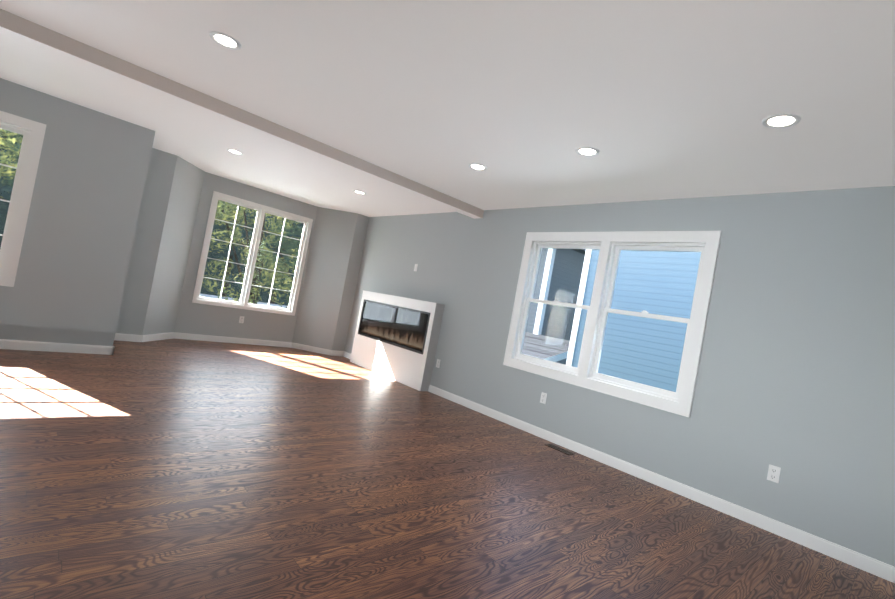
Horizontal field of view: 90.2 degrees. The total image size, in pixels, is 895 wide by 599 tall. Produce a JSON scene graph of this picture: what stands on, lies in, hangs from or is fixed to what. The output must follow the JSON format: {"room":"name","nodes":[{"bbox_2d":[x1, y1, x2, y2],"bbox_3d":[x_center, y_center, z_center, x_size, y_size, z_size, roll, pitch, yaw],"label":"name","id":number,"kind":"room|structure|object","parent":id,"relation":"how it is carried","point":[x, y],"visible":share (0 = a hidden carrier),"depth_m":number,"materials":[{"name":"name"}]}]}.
{"room":"living room","nodes":[
{"label":"living room","id":0,"kind":"room"},
{"bbox_2d":[0,78,154,345],"bbox_3d":[-5.280,-1.045,3.632,4.540,2.900,0.150,11,-2,-42],"label":"wall","id":1,"kind":"structure","parent":0,"point":[79,234],"depth_m":4.74,"materials":[{"name":"grey paint"}]},
{"bbox_2d":[0,111,45,286],"bbox_3d":[-4.615,-1.026,4.192,1.025,1.665,0.151,11,-2,-42],"label":"window","id":2,"kind":"structure","parent":1,"relation":"in","point":[32,132],"depth_m":4.44,"materials":[{"name":"white"}]},
{"bbox_2d":[0,339,114,354],"bbox_3d":[-5.389,0.259,3.609,4.376,0.095,0.016,11,-2,-42],"label":"baseboard","id":3,"kind":"structure","parent":1,"relation":"attached to","point":[4,344],"depth_m":4.73,"materials":[{"name":"white wood"}]},
{"bbox_2d":[116,148,176,334],"bbox_3d":[-4.192,-0.797,5.980,0.560,2.900,0.150,11,-2,-42],"label":"wall","id":4,"kind":"structure","parent":0,"point":[146,244],"depth_m":6.01,"materials":[{"name":"grey paint"}]},
{"bbox_2d":[114,333,143,341],"bbox_3d":[-4.306,0.506,5.953,0.402,0.095,0.016,11,-2,-42],"label":"baseboard","id":5,"kind":"structure","parent":4,"relation":"attached to","point":[118,336],"depth_m":5.98,"materials":[{"name":"white wood"}]},
{"bbox_2d":[142,156,204,334],"bbox_3d":[-4.019,-0.755,6.476,0.150,2.900,0.730,10,-1,-1],"label":"wall","id":6,"kind":"structure","parent":0,"point":[174,249],"depth_m":6.45,"materials":[{"name":"grey paint"}]},
{"bbox_2d":[144,332,183,341],"bbox_3d":[-4.161,0.543,6.441,0.496,0.095,0.510,11,-2,-42],"label":"baseboard","id":7,"kind":"structure","parent":6,"relation":"attached to","point":[172,335],"depth_m":6.52,"materials":[{"name":"white"}]},
{"bbox_2d":[174,172,317,341],"bbox_3d":[-3.319,-0.605,7.524,1.875,2.900,0.150,11,-2,-42],"label":"wall","id":8,"kind":"structure","parent":0,"point":[201,319],"depth_m":7.25,"materials":[{"name":"grey paint"}]},
{"bbox_2d":[239,316,243,322],"bbox_3d":[-3.435,0.338,7.447,0.072,0.116,0.010,11,-2,-42],"label":"outlet","id":9,"kind":"object","parent":8,"relation":"attached to","point":[241,319],"visible":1,"depth_m":7.44,"materials":[{"name":"white plastic"}]},
{"bbox_2d":[192,191,312,315],"bbox_3d":[-3.243,-0.708,7.543,1.660,1.770,0.151,11,-2,-42],"label":"casement","id":10,"kind":"object","parent":8,"relation":"in","point":[262,211],"visible":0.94,"depth_m":7.47,"materials":[{"name":"white"}]},
{"bbox_2d":[180,333,343,355],"bbox_3d":[-3.039,0.770,7.490,2.640,0.095,0.570,11,-2,-42],"label":"baseboard","id":11,"kind":"structure","parent":8,"relation":"attached to","point":[188,336],"depth_m":7.68,"materials":[{"name":"white"}]},
{"bbox_2d":[292,207,357,349],"bbox_3d":[-2.211,-0.390,8.138,0.754,2.900,0.150,10,-1,5],"label":"wall","id":12,"kind":"structure","parent":0,"point":[324,279],"depth_m":8.06,"materials":[{"name":"grey paint"}]},
{"bbox_2d":[332,214,368,350],"bbox_3d":[-1.806,-0.315,8.171,0.250,2.900,0.150,11,-2,-42],"label":"wall","id":13,"kind":"structure","parent":0,"point":[350,285],"depth_m":8.11,"materials":[{"name":"grey paint"}]},
{"bbox_2d":[0,339,894,598],"bbox_3d":[-1.666,1.016,1.991,8.160,0.120,10.840,11,-2,-42],"label":"floor","id":14,"kind":"structure","parent":0,"point":[177,469],"depth_m":2.69,"materials":[{"name":"brown wood"}]},
{"bbox_2d":[545,444,574,454],"bbox_3d":[1.135,1.517,4.519,0.110,0.006,0.290,11,-2,-42],"label":"floor vent","id":15,"kind":"object","parent":14,"relation":"in","point":[560,449],"visible":0.98,"depth_m":4.51,"materials":[{"name":"brown metal"}]},
{"bbox_2d":[0,0,894,216],"bbox_3d":[-1.167,-1.708,2.048,8.160,0.220,10.840,11,-2,-42],"label":"ceiling","id":16,"kind":"structure","parent":0,"point":[522,101],"depth_m":2.85,"materials":[{"name":"white paint"}]},
{"bbox_2d":[209,31,241,49],"bbox_3d":[-1.389,-1.617,2.792,0.184,0.008,0.184,11,-2,-42],"label":"recessed light","id":17,"kind":"object","parent":16,"relation":"in","point":[225,40],"visible":1,"depth_m":2.78,"materials":[{"name":"white plastic"}]},
{"bbox_2d":[227,149,242,154],"bbox_3d":[-2.560,-1.778,5.375,0.184,0.008,0.184,11,-2,-42],"label":"recessed light","id":18,"kind":"object","parent":16,"relation":"in","point":[235,151],"visible":1,"depth_m":5.37,"materials":[{"name":"white plastic"}]},
{"bbox_2d":[0,9,483,218],"bbox_3d":[-2.456,-1.747,3.460,7.920,0.110,0.170,11,-2,-42],"label":"ceiling beam","id":19,"kind":"structure","parent":16,"relation":"attached to","point":[28,32],"depth_m":3.74,"materials":[{"name":"white paint"}]},
{"bbox_2d":[353,190,365,194],"bbox_3d":[-1.247,-1.518,6.324,0.184,0.008,0.184,11,-2,-42],"label":"recessed light","id":20,"kind":"object","parent":16,"relation":"in","point":[359,192],"visible":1,"depth_m":6.31,"materials":[{"name":"white"}]},
{"bbox_2d":[469,163,486,170],"bbox_3d":[0.293,-1.278,4.309,0.184,0.008,0.184,11,-2,-42],"label":"recessed light","id":21,"kind":"object","parent":16,"relation":"in","point":[476,166],"visible":1,"depth_m":4.30,"materials":[{"name":"white plastic"}]},
{"bbox_2d":[575,147,599,155],"bbox_3d":[1.089,-1.150,3.474,0.184,0.008,0.184,11,-2,-42],"label":"recessed light","id":22,"kind":"object","parent":16,"relation":"in","point":[587,151],"visible":1,"depth_m":3.46,"materials":[{"name":"white plastic"}]},
{"bbox_2d":[762,113,800,128],"bbox_3d":[1.908,-1.019,2.552,0.184,0.008,0.184,11,-2,-42],"label":"recessed light","id":23,"kind":"object","parent":16,"relation":"in","point":[780,120],"visible":1,"depth_m":2.54,"materials":[{"name":"white plastic"}]},
{"bbox_2d":[344,186,894,566],"bbox_3d":[1.710,0.253,4.514,0.150,2.900,10.350,11,-2,-42],"label":"wall","id":24,"kind":"structure","parent":0,"point":[795,381],"depth_m":3.60,"materials":[{"name":"grey paint"}]},
{"bbox_2d":[344,352,350,358],"bbox_3d":[-1.724,1.020,7.962,0.016,0.095,0.490,11,-2,-42],"label":"baseboard","id":25,"kind":"structure","parent":24,"relation":"attached to","point":[346,354],"depth_m":8.04,"materials":[{"name":"white"}]},
{"bbox_2d":[350,290,444,390],"bbox_3d":[-0.862,0.571,7.010,0.165,1.250,1.982,11,-2,-42],"label":"fireplace","id":26,"kind":"object","parent":24,"relation":"attached to","point":[396,338],"visible":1,"depth_m":6.76,"materials":[{"name":"white paint"}]},
{"bbox_2d":[436,359,440,367],"bbox_3d":[-0.132,0.897,6.259,0.010,0.116,0.072,11,-2,-42],"label":"electrical outlet","id":27,"kind":"object","parent":24,"relation":"attached to","point":[438,364],"visible":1,"depth_m":6.25,"materials":[{"name":"white plastic"}]},
{"bbox_2d":[540,392,546,403],"bbox_3d":[1.058,1.087,4.921,0.010,0.116,0.072,11,-2,-42],"label":"electrical outlet","id":28,"kind":"object","parent":24,"relation":"attached to","point":[543,398],"visible":1,"depth_m":4.92,"materials":[{"name":"white plastic"}]},
{"bbox_2d":[503,231,721,417],"bbox_3d":[1.567,0.107,4.663,0.151,1.630,2.110,11,-2,-42],"label":"double-hung window","id":29,"kind":"structure","parent":24,"relation":"in","point":[610,246],"depth_m":4.58,"materials":[{"name":"white"}]},
{"bbox_2d":[428,385,894,582],"bbox_3d":[1.476,1.531,4.363,0.016,0.095,5.256,11,-2,-42],"label":"baseboard","id":30,"kind":"structure","parent":24,"relation":"attached to","point":[878,568],"depth_m":3.65,"materials":[{"name":"white"}]},
{"bbox_2d":[767,464,780,482],"bbox_3d":[2.452,1.310,3.353,0.010,0.116,0.072,11,-2,-42],"label":"electrical outlet","id":31,"kind":"object","parent":24,"relation":"attached to","point":[773,475],"visible":1,"depth_m":3.35,"materials":[{"name":"white plastic"}]},
{"label":"outside","id":32,"kind":"structure","parent":0,"visible":0},
{"bbox_3d":[-53.297,-4.112,58.835,280.000,0.300,280.000,11,-2,-42],"label":"ground","id":33,"kind":"structure","parent":32,"visible":0},
{"bbox_2d":[0,184,8,246],"bbox_3d":[-24.440,-4.351,23.490,10.153,11.020,10.266,11,-2,-42],"label":"tree","id":34,"kind":"object","parent":33,"relation":"on","point":[2,219],"depth_m":21.20,"materials":[{"name":"green plant"}]},
{"bbox_2d":[0,130,18,219],"bbox_3d":[-19.333,-5.822,21.290,7.732,13.757,8.135,11,-2,-42],"label":"tree","id":35,"kind":"object","parent":33,"relation":"on","point":[4,190],"depth_m":19.24,"materials":[{"name":"green plant"}]},
{"bbox_2d":[0,132,20,197],"bbox_3d":[-21.737,-7.504,20.576,9.488,16.171,9.617,11,-2,-42],"label":"tree","id":36,"kind":"object","parent":33,"relation":"on","point":[6,149],"depth_m":19.20,"materials":[{"name":"green plant"}]},
{"bbox_2d":[0,129,22,179],"bbox_3d":[-14.662,-2.930,11.478,5.481,9.350,5.911,11,-2,-42],"label":"tree","id":37,"kind":"object","parent":33,"relation":"on","point":[11,152],"depth_m":12.17,"materials":[{"name":"green plant"}]},
{"bbox_2d":[1,143,21,187],"bbox_3d":[-12.504,-2.902,16.413,5.916,10.274,5.662,11,-2,-42],"label":"tree","id":38,"kind":"object","parent":33,"relation":"on","point":[9,182],"depth_m":14.85,"materials":[{"name":"green plant"}]},
{"bbox_2d":[10,132,22,153],"bbox_3d":[-17.465,-6.928,24.301,10.227,16.729,10.173,11,-2,-42],"label":"tree","id":39,"kind":"object","parent":33,"relation":"on","point":[18,135],"depth_m":20.32,"materials":[{"name":"green plant"}]},
{"bbox_2d":[200,226,233,297],"bbox_3d":[-17.952,-3.548,28.876,9.601,11.582,9.782,11,-2,-42],"label":"tree","id":40,"kind":"object","parent":33,"relation":"on","point":[213,256],"depth_m":28.26,"materials":[{"name":"green plant"}]},
{"bbox_2d":[208,204,246,252],"bbox_3d":[-14.925,-5.481,25.625,9.315,14.850,8.932,11,-2,-42],"label":"tree","id":41,"kind":"object","parent":33,"relation":"on","point":[211,247],"depth_m":26.22,"materials":[{"name":"green plant"}]},
{"bbox_2d":[203,230,281,303],"bbox_3d":[-15.312,-2.913,32.559,10.208,11.956,10.424,11,-2,-42],"label":"tree","id":42,"kind":"object","parent":33,"relation":"on","point":[236,273],"depth_m":28.71,"materials":[{"name":"green plant"}]},
{"bbox_2d":[200,293,287,308],"bbox_3d":[-16.349,0.357,20.586,26.600,2.650,4.020,11,-2,-42],"label":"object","id":43,"kind":"object","parent":33,"relation":"on","point":[231,299],"depth_m":24.40,"materials":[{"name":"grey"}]},
{"bbox_2d":[202,200,300,307],"bbox_3d":[-8.143,-1.920,19.283,6.400,10.028,5.898,11,-2,-42],"label":"tree","id":44,"kind":"object","parent":33,"relation":"on","point":[257,275],"depth_m":18.45,"materials":[{"name":"green plant"}]},
{"bbox_2d":[211,204,301,296],"bbox_3d":[-13.070,-5.984,28.337,10.470,16.619,9.705,11,-2,-42],"label":"tree","id":45,"kind":"object","parent":33,"relation":"on","point":[215,227],"depth_m":26.46,"materials":[{"name":"green plant"}]},
{"bbox_2d":[230,208,303,303],"bbox_3d":[-10.544,-4.272,29.487,7.968,14.206,8.735,11,-2,-42],"label":"tree","id":46,"kind":"object","parent":33,"relation":"on","point":[275,254],"depth_m":27.90,"materials":[{"name":"green plant"}]},
{"bbox_2d":[257,267,291,305],"bbox_3d":[-11.428,-2.110,35.178,9.535,11.858,9.689,11,-2,-42],"label":"tree","id":47,"kind":"object","parent":33,"relation":"on","point":[281,299],"depth_m":31.27,"materials":[{"name":"green plant"}]},
{"bbox_2d":[255,223,302,291],"bbox_3d":[-7.393,-0.864,22.864,5.119,8.367,5.250,11,-2,-42],"label":"tree","id":48,"kind":"object","parent":33,"relation":"on","point":[292,245],"depth_m":21.47,"materials":[{"name":"green plant"}]},
{"bbox_2d":[521,248,585,364],"bbox_3d":[2.146,0.328,16.552,11.150,9.200,9.750,11,-2,-42],"label":"house","id":49,"kind":"structure","parent":33,"relation":"on","point":[545,352],"depth_m":12.85,"materials":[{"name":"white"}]},
{"bbox_2d":[566,249,700,391],"bbox_3d":[10.217,1.010,7.645,9.200,10.400,13.500,11,-2,-42],"label":"house","id":50,"kind":"structure","parent":33,"relation":"on","point":[655,274],"depth_m":8.54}
]}

